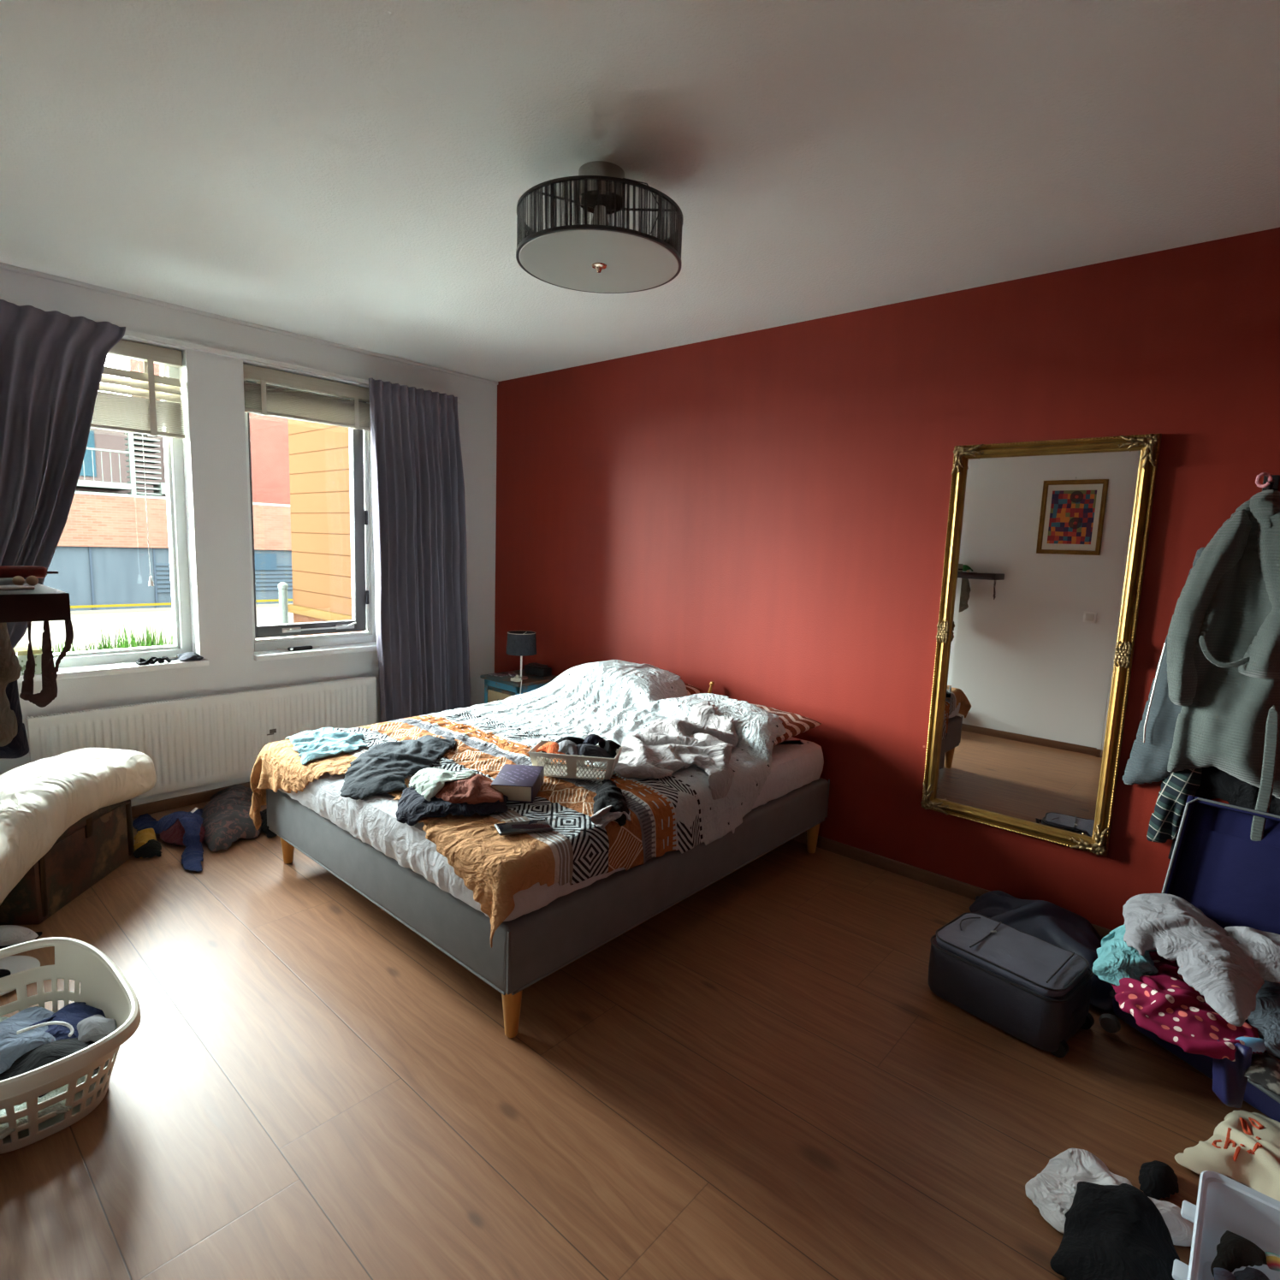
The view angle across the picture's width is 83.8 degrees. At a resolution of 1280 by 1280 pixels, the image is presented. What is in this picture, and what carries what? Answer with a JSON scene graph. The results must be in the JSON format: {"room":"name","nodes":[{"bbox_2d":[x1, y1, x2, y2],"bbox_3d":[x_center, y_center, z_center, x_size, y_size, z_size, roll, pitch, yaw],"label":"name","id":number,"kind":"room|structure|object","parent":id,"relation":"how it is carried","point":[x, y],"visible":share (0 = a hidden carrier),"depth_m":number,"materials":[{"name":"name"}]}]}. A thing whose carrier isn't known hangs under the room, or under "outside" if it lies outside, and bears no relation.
{"room":"bedroom","nodes":[
{"label":"bedroom","id":0,"kind":"room"},
{"bbox_2d":[15,603,294,651],"bbox_3d":[-26.377,-2.229,27.597,52.500,0.100,120.000,9,10,41],"label":"ground outside","id":1,"kind":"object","parent":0,"point":[108,619],"depth_m":17.01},
{"bbox_2d":[75,413,165,496],"bbox_3d":[-24.301,-5.205,24.174,5.400,6.850,14.100,9,10,41],"label":"balcony","id":2,"kind":"object","parent":1,"relation":"on","point":[113,462],"visible":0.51,"depth_m":27.01,"materials":[{"name":"grey"}]},
{"bbox_2d":[42,491,293,610],"bbox_3d":[-11.658,-3.311,27.141,6.860,3.230,33.000,9,10,41],"label":"building","id":3,"kind":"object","parent":1,"relation":"on","point":[100,558],"visible":0.24,"depth_m":20.20,"materials":[{"name":"brick"}]},
{"bbox_2d":[129,358,290,504],"bbox_3d":[-17.718,-7.629,32.804,5.400,9.850,7.950,9,10,41],"label":"building","id":4,"kind":"structure","parent":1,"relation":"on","point":[269,452],"depth_m":31.03,"materials":[{"name":"red"}]},
{"bbox_2d":[0,267,497,805],"bbox_3d":[-2.234,-0.440,4.139,0.300,2.600,3.440,9,10,41],"label":"wall","id":5,"kind":"structure","parent":0,"point":[212,397],"depth_m":3.87,"materials":[{"name":"white paint"}]},
{"bbox_2d":[17,364,208,683],"bbox_3d":[-2.750,-0.643,3.410,0.255,1.633,1.100,9,10,41],"label":"window","id":6,"kind":"structure","parent":5,"relation":"in","point":[90,663],"depth_m":3.78,"materials":[{"name":"white"}]},
{"bbox_2d":[13,645,42,675],"bbox_3d":[-2.849,0.098,3.324,0.141,0.118,0.090,9,10,41],"label":"carton","id":7,"kind":"object","parent":6,"relation":"on","point":[21,652],"visible":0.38,"depth_m":3.31,"materials":[{"name":"beige"}]},
{"bbox_2d":[136,656,179,665],"bbox_3d":[-2.495,0.106,3.712,0.075,0.042,0.206,9,10,41],"label":"headband","id":8,"kind":"object","parent":6,"relation":"on","point":[152,660],"visible":1,"depth_m":3.67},
{"bbox_2d":[176,651,203,660],"bbox_3d":[-2.414,0.082,3.827,0.151,0.034,0.123,9,10,41],"label":"sock","id":9,"kind":"object","parent":6,"relation":"on","point":[188,655],"visible":1,"depth_m":3.79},
{"bbox_2d":[131,781,250,817],"bbox_3d":[-2.162,0.836,4.203,0.016,0.060,3.168,9,10,41],"label":"baseboard","id":10,"kind":"structure","parent":5,"relation":"attached to","point":[202,797],"depth_m":3.82,"materials":[{"name":"brown wood"}]},
{"bbox_2d":[25,675,376,799],"bbox_3d":[-2.261,0.593,3.938,0.070,0.605,1.690,9,10,41],"label":"radiator","id":11,"kind":"object","parent":5,"relation":"attached to","point":[192,742],"visible":0.77,"depth_m":3.82,"materials":[{"name":"white metal"}]},
{"bbox_2d":[26,675,371,718],"bbox_3d":[-2.256,0.295,3.898,0.050,0.004,1.673,9,10,41],"label":"grille","id":12,"kind":"object","parent":11,"relation":"attached to","point":[214,697],"depth_m":3.78,"materials":[{"name":"white metal"}]},
{"bbox_2d":[0,262,497,385],"bbox_3d":[-2.068,-1.698,3.865,0.018,0.022,3.200,9,10,41],"label":"trim","id":13,"kind":"structure","parent":5,"relation":"attached to","point":[5,266],"depth_m":3.71,"materials":[{"name":"white paint"}]},
{"bbox_2d":[124,330,463,661],"bbox_3d":[-2.173,-0.722,4.056,0.255,1.662,2.600,9,10,41],"label":"window","id":14,"kind":"structure","parent":5,"relation":"in","point":[361,509],"depth_m":4.50,"materials":[{"name":"white"}]},
{"bbox_2d":[0,299,125,648],"bbox_3d":[-2.742,-0.608,3.124,0.168,1.666,0.893,9,10,41],"label":"curtain","id":15,"kind":"object","parent":14,"relation":"hanging from","point":[52,363],"visible":0.88,"depth_m":3.16,"materials":[{"name":"grey fabric"}]},
{"bbox_2d":[90,339,184,586],"bbox_3d":[-2.733,-0.846,3.352,0.062,1.200,1.048,9,10,41],"label":"blind","id":16,"kind":"object","parent":14,"relation":"attached to","point":[149,411],"visible":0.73,"depth_m":3.55,"materials":[{"name":"beige"}]},
{"bbox_2d":[242,363,370,431],"bbox_3d":[-1.907,-1.406,4.199,0.062,0.253,0.808,9,10,41],"label":"blind","id":17,"kind":"object","parent":14,"relation":"attached to","point":[261,399],"visible":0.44,"depth_m":4.13,"materials":[{"name":"beige"}]},
{"bbox_2d":[364,378,470,722],"bbox_3d":[-1.431,-0.403,4.671,0.150,2.385,0.716,9,10,41],"label":"curtain","id":18,"kind":"object","parent":14,"relation":"hanging from","point":[418,500],"visible":0.85,"depth_m":4.61,"materials":[{"name":"grey fabric"}]},
{"bbox_2d":[0,800,1271,1279],"bbox_3d":[-0.781,1.277,1.958,5.720,0.120,5.020,9,10,41],"label":"floor","id":19,"kind":"structure","parent":0,"point":[762,1076],"depth_m":1.93,"materials":[{"name":"brown wood"}]},
{"bbox_2d":[0,955,40,995],"bbox_3d":[-2.121,1.109,2.322,0.260,0.020,0.260,9,10,41],"label":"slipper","id":20,"kind":"object","parent":19,"relation":"on","point":[12,964],"visible":0.6,"depth_m":2.40,"materials":[{"name":"white fabric"}]},
{"bbox_2d":[0,924,42,948],"bbox_3d":[-2.288,1.053,2.546,0.235,0.060,0.090,1,8,-10],"label":"slipper","id":21,"kind":"object","parent":19,"relation":"on","point":[10,935],"visible":0.97,"depth_m":2.54,"materials":[{"name":"fabric"}]},
{"bbox_2d":[0,799,134,924],"bbox_3d":[-2.451,0.852,2.925,0.378,0.345,0.616,1,8,-6],"label":"wooden chest","id":22,"kind":"object","parent":19,"relation":"on","point":[102,840],"visible":0.68,"depth_m":2.85,"materials":[{"name":"brown wood"}]},
{"bbox_2d":[0,747,156,905],"bbox_3d":[-2.356,0.695,2.758,0.412,0.345,1.086,1,8,-5],"label":"cushion","id":23,"kind":"object","parent":22,"relation":"on","point":[40,799],"visible":1,"depth_m":2.75,"materials":[{"name":"fabric"}]},
{"bbox_2d":[0,936,141,1154],"bbox_3d":[-1.598,1.063,1.865,0.697,0.268,0.454,9,10,41],"label":"laundry basket","id":24,"kind":"object","parent":19,"relation":"on","point":[103,986],"visible":0.8,"depth_m":1.85,"materials":[{"name":"beige plastic"}]},
{"bbox_2d":[0,1016,94,1139],"bbox_3d":[-1.611,1.097,1.848,0.329,0.079,0.458,-5,11,-44],"label":"shirt","id":25,"kind":"object","parent":24,"relation":"in","point":[60,1106],"visible":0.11,"depth_m":1.72,"materials":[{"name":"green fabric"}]},
{"bbox_2d":[0,1006,55,1073],"bbox_3d":[-1.669,1.053,1.890,0.249,0.047,0.257,9,10,41],"label":"shirt","id":26,"kind":"object","parent":25,"relation":"on","point":[13,1045],"visible":0.8,"depth_m":1.88,"materials":[{"name":"blue fabric"}]},
{"bbox_2d":[0,1020,99,1097],"bbox_3d":[-1.519,1.052,1.837,0.260,0.093,0.222,9,10,41],"label":"shirt","id":27,"kind":"object","parent":25,"relation":"on","point":[44,1054],"visible":0.39,"depth_m":1.83,"materials":[{"name":"white fabric"}]},
{"bbox_2d":[29,1001,105,1040],"bbox_3d":[-1.571,1.058,1.952,0.249,0.052,0.205,9,10,41],"label":"shorts","id":28,"kind":"object","parent":25,"relation":"on","point":[73,1013],"visible":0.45,"depth_m":1.97,"materials":[{"name":"blue fabric"}]},
{"bbox_2d":[77,1014,116,1042],"bbox_3d":[-1.490,1.053,1.945,0.158,0.035,0.090,9,10,41],"label":"sock","id":29,"kind":"object","parent":28,"relation":"on","point":[95,1028],"visible":0.78,"depth_m":1.93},
{"bbox_2d":[133,828,157,858],"bbox_3d":[-2.345,0.937,3.370,0.102,0.051,0.369,-4,10,-39],"label":"scarf","id":30,"kind":"object","parent":19,"relation":"on","point":[143,836],"visible":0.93,"depth_m":3.36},
{"bbox_2d":[133,839,161,858],"bbox_3d":[-2.299,0.948,3.326,0.109,0.041,0.288,-3,9,-35],"label":"cloth","id":31,"kind":"object","parent":19,"relation":"on","point":[152,848],"visible":0.78,"depth_m":3.25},
{"bbox_2d":[132,807,203,871],"bbox_3d":[-2.193,0.876,3.461,0.892,0.157,0.341,9,10,41],"label":"jacket","id":32,"kind":"object","parent":19,"relation":"on","point":[192,856],"visible":0.96,"depth_m":3.41,"materials":[{"name":"fabric"}]},
{"bbox_2d":[159,818,205,845],"bbox_3d":[-2.204,0.912,3.456,0.381,0.071,0.205,9,10,41],"label":"bag","id":33,"kind":"object","parent":19,"relation":"on","point":[174,833],"visible":0.43,"depth_m":3.38,"materials":[{"name":"fabric"}]},
{"bbox_2d":[201,784,264,851],"bbox_3d":[-2.122,0.872,3.705,0.288,0.106,0.867,-3,9,-32],"label":"patterned backpack","id":34,"kind":"object","parent":19,"relation":"on","point":[227,819],"visible":0.8,"depth_m":3.52,"materials":[{"name":"fabric"}]},
{"bbox_2d":[260,808,276,837],"bbox_3d":[-1.895,0.917,3.640,0.104,0.049,0.375,-2,9,-30],"label":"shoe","id":35,"kind":"object","parent":19,"relation":"on","point":[264,827],"visible":0.24,"depth_m":3.53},
{"bbox_2d":[480,669,557,703],"bbox_3d":[-0.797,0.537,4.775,0.400,0.600,0.394,9,10,41],"label":"nightstand","id":36,"kind":"object","parent":19,"relation":"on","point":[496,688],"visible":0.24,"depth_m":4.63,"materials":[{"name":"teal wood"}]},
{"bbox_2d":[505,630,536,679],"bbox_3d":[-0.771,0.101,4.637,0.196,0.304,0.196,9,10,41],"label":"table lamp","id":37,"kind":"object","parent":36,"relation":"on","point":[521,643],"visible":0.93,"depth_m":4.55,"materials":[{"name":"fabric"}]},
{"bbox_2d":[524,663,551,676],"bbox_3d":[-0.690,0.198,4.823,0.200,0.068,0.080,9,10,41],"label":"clock radio","id":38,"kind":"object","parent":36,"relation":"on","point":[537,669],"visible":1,"depth_m":4.78,"materials":[{"name":"black plastic"}]},
{"bbox_2d":[266,777,829,1037],"bbox_3d":[-0.371,0.851,3.383,1.731,0.377,1.991,9,10,41],"label":"bed base","id":39,"kind":"object","parent":19,"relation":"on","point":[526,949],"visible":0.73,"depth_m":2.47,"materials":[{"name":"grey fabric"}]},
{"bbox_2d":[278,737,823,921],"bbox_3d":[-0.371,0.574,3.341,1.726,0.182,2.015,9,10,41],"label":"mattress","id":40,"kind":"object","parent":39,"relation":"on","point":[796,762],"visible":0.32,"depth_m":2.53,"materials":[{"name":"white fabric"}]},
{"bbox_2d":[248,659,786,948],"bbox_3d":[-0.436,0.544,3.292,1.864,0.667,1.952,9,10,41],"label":"duvet","id":41,"kind":"object","parent":40,"relation":"on","point":[613,700],"visible":0.77,"depth_m":2.89,"materials":[{"name":"fabric"}]},
{"bbox_2d":[284,727,367,764],"bbox_3d":[-1.402,0.461,3.140,0.446,0.076,0.343,9,10,41],"label":"blue tee","id":42,"kind":"object","parent":41,"relation":"on","point":[311,745],"visible":0.99,"depth_m":3.09,"materials":[{"name":"fabric"}]},
{"bbox_2d":[340,734,456,799],"bbox_3d":[-0.995,0.493,2.870,0.354,0.096,0.636,3,8,4],"label":"jeans","id":43,"kind":"object","parent":41,"relation":"on","point":[384,767],"visible":0.97,"depth_m":2.78,"materials":[{"name":"fabric"}]},
{"bbox_2d":[395,781,508,825],"bbox_3d":[-0.656,0.544,2.548,0.378,0.090,0.438,1,8,-8],"label":"trousers","id":44,"kind":"object","parent":41,"relation":"on","point":[412,806],"visible":0.44,"depth_m":2.37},
{"bbox_2d":[408,767,476,801],"bbox_3d":[-0.728,0.505,2.576,0.292,0.085,0.269,9,10,41],"label":"shirt","id":45,"kind":"object","parent":44,"relation":"on","point":[428,781],"visible":0.95,"depth_m":2.51,"materials":[{"name":"fabric"}]},
{"bbox_2d":[434,773,503,804],"bbox_3d":[-0.600,0.523,2.494,0.292,0.084,0.258,9,10,41],"label":"shirt","id":46,"kind":"object","parent":44,"relation":"on","point":[477,789],"visible":0.84,"depth_m":2.43,"materials":[{"name":"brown fabric"}]},
{"bbox_2d":[491,764,544,802],"bbox_3d":[-0.443,0.519,2.596,0.149,0.070,0.204,3,8,3],"label":"book","id":47,"kind":"object","parent":41,"relation":"on","point":[518,783],"visible":0.91,"depth_m":2.54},
{"bbox_2d":[494,818,552,835],"bbox_3d":[-0.372,0.599,2.283,0.172,0.015,0.082,-1,8,-24],"label":"mobile phone","id":48,"kind":"object","parent":41,"relation":"on","point":[518,827],"visible":1,"depth_m":2.27,"materials":[{"name":"grey"}]},
{"bbox_2d":[528,740,622,781],"bbox_3d":[-0.247,0.469,2.770,0.339,0.095,0.174,3,8,8],"label":"plastic basket","id":49,"kind":"object","parent":41,"relation":"on","point":[571,769],"visible":0.77,"depth_m":2.70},
{"bbox_2d":[535,741,565,754],"bbox_3d":[-0.329,0.418,2.749,0.151,0.048,0.086,6,9,29],"label":"cloth","id":50,"kind":"object","parent":49,"relation":"in","point":[550,747],"visible":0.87,"depth_m":2.73,"materials":[{"name":"fabric"}]},
{"bbox_2d":[541,736,584,752],"bbox_3d":[-0.282,0.407,2.800,0.206,0.060,0.097,1,8,-8],"label":"socks","id":51,"kind":"object","parent":49,"relation":"in","point":[577,740],"visible":0.31,"depth_m":2.78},
{"bbox_2d":[557,740,577,755],"bbox_3d":[-0.275,0.415,2.742,0.146,0.058,0.103,9,10,41],"label":"grey briefs","id":52,"kind":"object","parent":49,"relation":"in","point":[565,746],"visible":0.71,"depth_m":2.71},
{"bbox_2d":[557,743,615,758],"bbox_3d":[-0.202,0.423,2.740,0.222,0.050,0.120,3,8,4],"label":"socks","id":53,"kind":"object","parent":49,"relation":"in","point":[586,749],"visible":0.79,"depth_m":2.71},
{"bbox_2d":[582,734,604,745],"bbox_3d":[-0.185,0.396,2.799,0.092,0.057,0.092,9,10,41],"label":"sock","id":54,"kind":"object","parent":49,"relation":"in","point":[594,739],"visible":0.77,"depth_m":2.77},
{"bbox_2d":[598,740,621,756],"bbox_3d":[-0.115,0.413,2.772,0.077,0.047,0.103,-4,10,-38],"label":"sock","id":55,"kind":"object","parent":49,"relation":"in","point":[610,746],"visible":0.9,"depth_m":2.75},
{"bbox_2d":[590,805,631,829],"bbox_3d":[-0.089,0.587,2.403,0.072,0.059,0.179,9,10,41],"label":"cloth","id":56,"kind":"object","parent":41,"relation":"on","point":[601,818],"visible":0.96,"depth_m":2.37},
{"bbox_2d":[592,779,629,826],"bbox_3d":[-0.105,0.565,2.546,0.126,0.079,0.328,2,8,-4],"label":"socks","id":57,"kind":"object","parent":41,"relation":"on","point":[608,794],"visible":0.97,"depth_m":2.47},
{"bbox_2d":[606,700,738,799],"bbox_3d":[0.170,0.460,3.099,0.507,0.243,0.845,4,8,12],"label":"clothing","id":58,"kind":"object","parent":41,"relation":"on","point":[704,738],"visible":0.98,"depth_m":2.96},
{"bbox_2d":[751,703,821,746],"bbox_3d":[0.474,0.396,3.544,0.684,0.128,0.486,9,11,44],"label":"pillow","id":59,"kind":"object","parent":40,"relation":"on","point":[794,724],"visible":0.27,"depth_m":3.41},
{"bbox_2d":[927,912,1094,1057],"bbox_3d":[1.219,1.117,2.385,0.310,0.230,0.477,-4,10,-40],"label":"suitcase","id":60,"kind":"object","parent":19,"relation":"on","point":[1036,991],"visible":1,"depth_m":2.28,"materials":[{"name":"fabric"}]},
{"bbox_2d":[969,890,1113,1011],"bbox_3d":[1.532,1.105,2.729,0.492,0.164,0.676,6,8,25],"label":"bag","id":61,"kind":"object","parent":19,"relation":"on","point":[1048,921],"visible":0.56,"depth_m":2.71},
{"bbox_2d":[1025,1148,1193,1246],"bbox_3d":[1.085,1.295,1.644,0.321,0.047,0.289,9,10,41],"label":"garment","id":62,"kind":"object","parent":19,"relation":"on","point":[1053,1190],"visible":0.62,"depth_m":1.68,"materials":[{"name":"fabric"}]},
{"bbox_2d":[1049,1181,1180,1279],"bbox_3d":[1.024,1.291,1.521,0.217,0.079,0.341,9,10,41],"label":"garment","id":63,"kind":"object","parent":19,"relation":"on","point":[1111,1232],"visible":0.95,"depth_m":1.53,"materials":[{"name":"fabric"}]},
{"bbox_2d":[1138,1160,1179,1199],"bbox_3d":[1.255,1.297,1.723,0.078,0.033,0.140,9,10,41],"label":"sock","id":64,"kind":"object","parent":19,"relation":"on","point":[1158,1180],"visible":0.98,"depth_m":1.70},
{"bbox_2d":[1098,795,1279,1122],"bbox_3d":[1.865,0.932,2.133,0.701,0.700,0.725,-4,10,-40],"label":"suitcase","id":65,"kind":"object","parent":19,"relation":"on","point":[1215,865],"visible":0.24,"depth_m":2.37,"materials":[{"name":"blue fabric"}]},
{"bbox_2d":[1109,951,1266,1061],"bbox_3d":[1.531,1.017,2.090,0.326,0.071,0.535,2,8,1],"label":"garment","id":66,"kind":"object","parent":65,"relation":"in","point":[1162,1004],"visible":0.73,"depth_m":1.96,"materials":[{"name":"fabric"}]},
{"bbox_2d":[1092,924,1158,985],"bbox_3d":[1.568,0.975,2.283,0.161,0.077,0.450,8,10,38],"label":"shirt","id":67,"kind":"object","parent":66,"relation":"on","point":[1116,961],"visible":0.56,"depth_m":2.17,"materials":[{"name":"fabric"}]},
{"bbox_2d":[1212,1039,1252,1108],"bbox_3d":[1.528,1.129,1.850,0.077,0.178,0.037,9,10,41],"label":"vest","id":68,"kind":"object","parent":66,"relation":"hanging from","point":[1229,1081],"visible":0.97,"depth_m":1.84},
{"bbox_2d":[1235,1036,1266,1053],"bbox_3d":[1.600,1.058,1.874,0.127,0.020,0.058,0,8,-13],"label":"packet","id":69,"kind":"object","parent":66,"relation":"on","point":[1256,1044],"visible":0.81,"depth_m":1.86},
{"bbox_2d":[1122,893,1264,1026],"bbox_3d":[1.635,0.886,2.129,0.356,0.093,0.699,9,10,41],"label":"sweatshirt","id":70,"kind":"object","parent":65,"relation":"on","point":[1210,961],"visible":0.99,"depth_m":2.06,"materials":[{"name":"fabric"}]},
{"bbox_2d":[1109,960,1279,1059],"bbox_3d":[1.817,1.079,2.221,0.527,0.076,0.725,9,10,41],"label":"folded clothes","id":71,"kind":"object","parent":65,"relation":"in","point":[1112,992],"visible":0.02,"depth_m":2.20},
{"bbox_2d":[1244,1052,1279,1095],"bbox_3d":[1.612,1.094,1.818,0.108,0.035,0.162,9,10,41],"label":"pouch","id":72,"kind":"object","parent":71,"relation":"on","point":[1264,1070],"visible":0.84,"depth_m":1.80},
{"bbox_2d":[1247,980,1279,1058],"bbox_3d":[1.812,1.034,2.024,0.167,0.056,0.501,9,10,41],"label":"sweater","id":73,"kind":"object","parent":71,"relation":"on","point":[1265,1017],"visible":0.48,"depth_m":1.97,"materials":[{"name":"fabric"}]},
{"bbox_2d":[1223,926,1279,983],"bbox_3d":[1.842,0.898,2.078,0.232,0.053,0.358,9,10,41],"label":"grey tee","id":74,"kind":"object","parent":65,"relation":"in","point":[1263,947],"visible":0.76,"depth_m":2.05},
{"bbox_2d":[1172,1170,1279,1279],"bbox_3d":[1.222,1.281,1.287,0.423,0.188,0.452,9,10,41],"label":"storage bin","id":75,"kind":"object","parent":19,"relation":"on","point":[1223,1204],"visible":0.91,"depth_m":1.50,"materials":[{"name":"plastic"}]},
{"bbox_2d":[1213,1267,1235,1279],"bbox_3d":[1.134,1.273,1.387,0.037,0.043,0.136,9,10,41],"label":"sock","id":76,"kind":"object","parent":75,"relation":"in","point":[1219,1273],"visible":1,"depth_m":1.41,"materials":[{"name":"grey fabric"}]},
{"bbox_2d":[1210,1230,1267,1277],"bbox_3d":[1.226,1.260,1.469,0.147,0.052,0.069,0,8,-18],"label":"sock","id":77,"kind":"object","parent":75,"relation":"in","point":[1234,1251],"visible":0.89,"depth_m":1.45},
{"bbox_2d":[1232,1267,1269,1279],"bbox_3d":[1.195,1.272,1.391,0.064,0.046,0.163,9,10,41],"label":"sock","id":78,"kind":"object","parent":75,"relation":"in","point":[1248,1273],"visible":1,"depth_m":1.41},
{"bbox_2d":[1265,1250,1279,1271],"bbox_3d":[1.295,1.264,1.444,0.047,0.026,0.044,9,10,41],"label":"sock","id":79,"kind":"object","parent":75,"relation":"in","point":[1272,1259],"visible":1,"depth_m":1.44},
{"bbox_2d":[1174,1109,1279,1201],"bbox_3d":[1.566,1.283,1.812,0.299,0.061,0.375,9,10,41],"label":"canvas tote bag","id":80,"kind":"object","parent":19,"relation":"on","point":[1244,1147],"visible":0.98,"depth_m":1.78,"materials":[{"name":"beige"}]},
{"bbox_2d":[0,0,1279,381],"bbox_3d":[-0.682,-1.417,1.598,5.720,0.120,5.020,9,10,41],"label":"ceiling","id":81,"kind":"structure","parent":0,"point":[351,173],"depth_m":2.00,"materials":[{"name":"paint"}]},
{"bbox_2d":[515,160,683,293],"bbox_3d":[-0.121,-1.270,2.174,0.504,0.282,0.504,9,10,41],"label":"ceiling lamp","id":82,"kind":"object","parent":81,"relation":"attached to","point":[601,257],"visible":1,"depth_m":2.06,"materials":[{"name":"metal"}]},
{"bbox_2d":[518,229,678,292],"bbox_3d":[-0.125,-1.154,2.190,0.490,0.008,0.490,9,10,41],"label":"diffuser","id":83,"kind":"object","parent":82,"relation":"attached to","point":[628,260],"depth_m":2.14,"materials":[{"name":"grey"}]},
{"bbox_2d":[494,227,1279,930],"bbox_3d":[0.960,-0.244,3.544,5.300,2.600,0.120,9,10,41],"label":"wall","id":84,"kind":"structure","parent":0,"point":[761,516],"depth_m":3.35,"materials":[{"name":"red paint"}]},
{"bbox_2d":[792,831,1112,938],"bbox_3d":[0.869,1.020,3.661,5.300,0.060,0.016,9,10,41],"label":"baseboard","id":85,"kind":"structure","parent":84,"relation":"attached to","point":[948,884],"depth_m":3.33,"materials":[{"name":"brown wood"}]},
{"bbox_2d":[920,433,1161,855],"bbox_3d":[1.574,0.009,2.901,0.717,1.601,0.053,9,10,41],"label":"wall mirror","id":86,"kind":"object","parent":84,"relation":"attached to","point":[1046,542],"visible":1,"depth_m":2.88,"materials":[{"name":"gold metal"}]},
{"bbox_2d":[1122,547,1204,785],"bbox_3d":[1.941,0.119,2.570,0.257,0.900,0.059,9,10,41],"label":"hooded jacket","id":87,"kind":"object","parent":84,"relation":"hanging from","point":[1147,762],"visible":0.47,"depth_m":2.62,"materials":[{"name":"grey fabric"}]},
{"bbox_2d":[1167,766,1279,859],"bbox_3d":[2.124,0.622,2.481,0.420,0.439,0.041,9,10,41],"label":"trousers","id":88,"kind":"object","parent":84,"relation":"hanging from","point":[1215,783],"visible":0.4,"depth_m":2.51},
{"bbox_2d":[1255,472,1279,491],"bbox_3d":[2.084,-0.520,2.372,0.098,0.068,0.050,-5,10,-42],"label":"wall hook","id":89,"kind":"object","parent":84,"relation":"attached to","point":[1271,482],"visible":0.85,"depth_m":2.36,"materials":[{"name":"black paint"}]},
{"bbox_2d":[1166,489,1279,841],"bbox_3d":[2.040,0.099,2.347,0.530,1.174,0.233,9,10,41],"label":"coat","id":90,"kind":"object","parent":89,"relation":"hanging from","point":[1223,660],"visible":1,"depth_m":2.39,"materials":[{"name":"fabric"}]},
{"bbox_2d":[1146,767,1202,842],"bbox_3d":[1.951,0.606,2.610,0.134,0.319,0.045,9,10,41],"label":"plaid shirt","id":91,"kind":"object","parent":90,"relation":"hanging from","point":[1176,788],"visible":0.91,"depth_m":2.62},
{"bbox_3d":[-1.241,0.006,1.071,5.300,2.600,0.120,9,10,41],"label":"wall","id":92,"kind":"structure","parent":0,"visible":0},
{"bbox_2d":[0,578,71,622],"bbox_3d":[-1.549,-0.116,1.584,1.100,0.050,0.254,9,10,41],"label":"floating shelf","id":93,"kind":"object","parent":92,"relation":"attached to","point":[42,603],"visible":0.89,"depth_m":1.29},
{"bbox_2d":[0,622,22,746],"bbox_3d":[-1.315,0.079,1.429,0.077,0.297,0.130,9,10,41],"label":"coat","id":94,"kind":"object","parent":93,"relation":"hanging from","point":[10,669],"visible":0.94,"depth_m":1.46,"materials":[{"name":"fabric"}]},
{"bbox_2d":[0,680,29,758],"bbox_3d":[-1.476,0.139,1.614,0.052,0.288,0.134,9,10,41],"label":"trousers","id":95,"kind":"object","parent":93,"relation":"hanging from","point":[18,747],"visible":0.48,"depth_m":1.65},
{"bbox_2d":[0,585,35,590],"bbox_3d":[-1.191,-0.098,1.339,0.050,0.006,0.070,5,8,18],"label":"metal clip","id":96,"kind":"object","parent":93,"relation":"on","point":[2,587],"visible":1,"depth_m":1.34,"materials":[{"name":"silver metal"}]},
{"bbox_2d":[0,565,58,578],"bbox_3d":[-1.358,-0.147,1.537,0.022,0.026,0.162,9,10,43],"label":"tool","id":97,"kind":"object","parent":93,"relation":"on","point":[6,571],"visible":0.99,"depth_m":1.55,"materials":[{"name":"red plastic"}]},
{"bbox_2d":[19,619,73,707],"bbox_3d":[-1.088,0.042,1.309,0.082,0.164,0.019,-4,9,-37],"label":"straps","id":98,"kind":"object","parent":93,"relation":"hanging from","point":[49,692],"visible":1,"depth_m":1.30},
{"label":"outside","id":99,"kind":"structure","parent":0,"visible":0},
{"bbox_3d":[-4.079,1.186,8.093,7.140,0.100,120.000,9,10,41],"label":"ground","id":100,"kind":"structure","parent":99,"visible":0},
{"bbox_2d":[16,622,173,652],"bbox_3d":[-4.437,0.750,4.810,1.000,1.606,3.500,9,10,41],"label":"grass","id":101,"kind":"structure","parent":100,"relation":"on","point":[133,644],"depth_m":5.41,"materials":[{"name":"plant"}]},
{"bbox_2d":[278,581,289,637],"bbox_3d":[-3.185,0.431,6.415,0.084,1.905,0.084,9,10,41],"label":"post","id":102,"kind":"object","parent":100,"relation":"on","point":[283,611],"visible":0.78,"depth_m":6.29,"materials":[{"name":"grey"}]},
{"bbox_2d":[287,418,364,636],"bbox_3d":[-1.823,-1.087,6.269,1.780,5.050,1.785,9,10,41],"label":"exterior wall","id":103,"kind":"structure","parent":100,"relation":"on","point":[319,466],"depth_m":5.84,"materials":[{"name":"orange"}]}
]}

